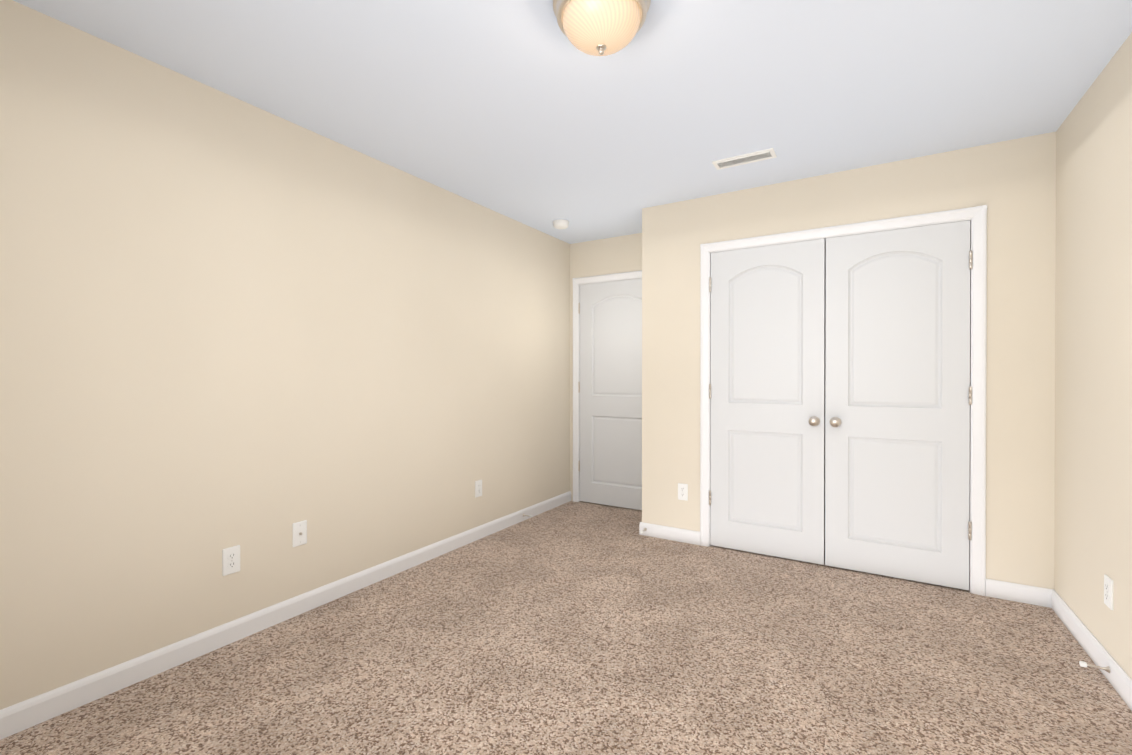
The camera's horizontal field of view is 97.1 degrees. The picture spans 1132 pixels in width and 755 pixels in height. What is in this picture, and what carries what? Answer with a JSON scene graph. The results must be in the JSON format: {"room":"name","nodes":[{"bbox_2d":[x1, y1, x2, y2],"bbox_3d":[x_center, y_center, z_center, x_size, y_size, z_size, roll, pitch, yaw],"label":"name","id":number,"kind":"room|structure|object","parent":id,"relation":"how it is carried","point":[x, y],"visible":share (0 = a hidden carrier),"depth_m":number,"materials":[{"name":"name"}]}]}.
{"room":"empty bedroom","nodes":[
{"label":"empty bedroom","id":0,"kind":"room"},
{"bbox_2d":[0,0,569,709],"bbox_3d":[-1.208,-0.040,2.805,0.100,2.440,4.830,0,0,31],"label":"wall","id":1,"kind":"structure","parent":0,"point":[250,330],"depth_m":2.19,"materials":[{"name":"beige paint"}]},
{"bbox_2d":[222,545,239,575],"bbox_3d":[-1.494,0.818,2.234,0.009,0.118,0.072,0,0,31],"label":"electrical outlet","id":2,"kind":"object","parent":1,"relation":"attached to","point":[230,560],"visible":1,"depth_m":2.23,"materials":[{"name":"white plastic"}]},
{"bbox_2d":[0,491,570,739],"bbox_3d":[-1.159,1.134,2.780,0.014,0.092,4.630,0,0,31],"label":"baseboard","id":3,"kind":"structure","parent":1,"relation":"attached to","point":[28,713],"depth_m":2.18,"materials":[{"name":"white wood"}]},
{"bbox_2d":[292,520,306,546],"bbox_3d":[-1.327,0.781,2.500,0.018,0.118,0.072,0,0,31],"label":"outlet","id":4,"kind":"object","parent":1,"relation":"attached to","point":[299,533],"visible":1,"depth_m":2.50,"materials":[{"name":"white plastic"}]},
{"bbox_2d":[475,480,481,497],"bbox_3d":[-0.635,0.810,3.645,0.009,0.118,0.072,0,0,31],"label":"electrical outlet","id":5,"kind":"object","parent":1,"relation":"attached to","point":[478,488],"visible":1,"depth_m":3.64,"materials":[{"name":"white plastic"}]},
{"bbox_2d":[0,501,1131,754],"bbox_3d":[0.223,1.214,1.939,3.450,0.060,4.830,0,0,31],"label":"floor","id":6,"kind":"structure","parent":0,"point":[572,627],"depth_m":2.02,"materials":[{"name":"carpet"}]},
{"bbox_2d":[13,0,1131,243],"bbox_3d":[0.223,-1.296,1.929,3.450,0.080,4.830,0,0,31],"label":"ceiling","id":7,"kind":"structure","parent":0,"point":[525,112],"depth_m":2.12,"materials":[{"name":"paint"}]},
{"bbox_2d":[553,219,568,228],"bbox_3d":[-0.041,-1.238,4.063,0.134,0.052,0.134,0,0,31],"label":"smoke detector","id":8,"kind":"object","parent":7,"relation":"attached to","point":[560,224],"visible":1,"depth_m":4.02,"materials":[{"name":"white plastic"}]},
{"bbox_2d":[553,0,650,55],"bbox_3d":[0.118,-1.167,1.672,0.326,0.176,0.326,0,0,31],"label":"ceiling light","id":9,"kind":"object","parent":7,"relation":"attached to","point":[599,27],"visible":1,"depth_m":1.62,"materials":[{"name":"beige glass"}]},
{"bbox_2d":[712,148,776,169],"bbox_3d":[1.025,-1.255,2.881,0.335,0.010,0.125,0,0,31],"label":"ceiling vent","id":10,"kind":"object","parent":7,"relation":"in","point":[761,155],"visible":1,"depth_m":2.87,"materials":[{"name":"white plastic"}]},
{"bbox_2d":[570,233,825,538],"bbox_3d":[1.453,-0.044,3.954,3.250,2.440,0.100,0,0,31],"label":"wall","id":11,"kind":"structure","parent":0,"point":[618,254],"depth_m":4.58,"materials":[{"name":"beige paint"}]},
{"bbox_2d":[572,270,641,501],"bbox_3d":[0.492,0.118,4.530,0.942,2.110,0.117,0,0,31],"label":"door frame","id":12,"kind":"structure","parent":11,"relation":"attached to","point":[577,282],"depth_m":4.71,"materials":[{"name":"white wood"}]},
{"bbox_2d":[578,278,641,509],"bbox_3d":[0.477,0.147,4.513,0.813,2.033,0.169,0,0,31],"label":"entry door","id":13,"kind":"structure","parent":11,"relation":"in","point":[610,392],"depth_m":4.54,"materials":[{"name":"white paint"}]},
{"bbox_2d":[642,132,1055,588],"bbox_3d":[1.564,-0.041,3.196,2.270,2.440,0.100,0,0,31],"label":"wall","id":14,"kind":"structure","parent":0,"point":[1011,184],"depth_m":2.76,"materials":[{"name":"beige paint"}]},
{"bbox_2d":[639,522,699,544],"bbox_3d":[0.748,1.131,3.631,0.456,0.092,0.014,0,0,31],"label":"baseboard","id":15,"kind":"structure","parent":14,"relation":"attached to","point":[675,534],"depth_m":3.62,"materials":[{"name":"white wood"}]},
{"bbox_2d":[678,483,687,500],"bbox_3d":[0.836,0.819,3.579,0.072,0.118,0.009,0,0,31],"label":"electrical outlet","id":16,"kind":"object","parent":14,"relation":"attached to","point":[682,491],"visible":1,"depth_m":3.58,"materials":[{"name":"white plastic"}]},
{"bbox_2d":[709,239,824,564],"bbox_3d":[1.295,0.152,3.285,0.714,2.033,0.102,0,0,31],"label":"closet door","id":17,"kind":"structure","parent":14,"relation":"in","point":[767,434],"depth_m":3.29,"materials":[{"name":"white paint"}]},
{"bbox_2d":[700,205,986,595],"bbox_3d":[1.632,0.124,3.146,1.554,2.110,0.117,0,0,31],"label":"door frame","id":18,"kind":"structure","parent":14,"relation":"attached to","point":[976,216],"depth_m":2.75,"materials":[{"name":"white wood"}]},
{"bbox_2d":[825,220,972,589],"bbox_3d":[1.910,0.153,2.910,0.714,2.033,0.102,0,0,31],"label":"closet door","id":19,"kind":"structure","parent":14,"relation":"in","point":[898,395],"depth_m":2.91,"materials":[{"name":"white paint"}]},
{"bbox_2d":[986,578,1052,607],"bbox_3d":[2.387,1.135,2.633,0.274,0.092,0.014,0,0,31],"label":"baseboard","id":20,"kind":"structure","parent":14,"relation":"attached to","point":[1028,594],"depth_m":2.63,"materials":[{"name":"white wood"}]},
{"bbox_2d":[1054,32,1131,678],"bbox_3d":[1.654,-0.033,1.063,0.100,2.440,4.830,0,0,31],"label":"wall","id":21,"kind":"structure","parent":0,"point":[1093,418],"depth_m":2.09,"materials":[{"name":"beige paint"}]},
{"bbox_2d":[1051,589,1131,710],"bbox_3d":[1.452,1.142,0.846,0.014,0.092,4.040,0,0,31],"label":"baseboard","id":22,"kind":"structure","parent":21,"relation":"attached to","point":[1118,678],"depth_m":2.08,"materials":[{"name":"white wood"}]},
{"bbox_2d":[1079,661,1110,672],"bbox_3d":[2.076,1.135,1.964,0.083,0.025,0.025,0,0,31],"label":"door stop","id":23,"kind":"object","parent":22,"relation":"attached to","point":[1085,664],"visible":1,"depth_m":1.96,"materials":[{"name":"beige metal"}]},
{"bbox_2d":[1104,574,1112,609],"bbox_3d":[2.144,0.849,1.978,0.009,0.118,0.072,0,0,31],"label":"electrical outlet","id":24,"kind":"object","parent":21,"relation":"attached to","point":[1108,591],"visible":1,"depth_m":1.97,"materials":[{"name":"white plastic"}]}
]}

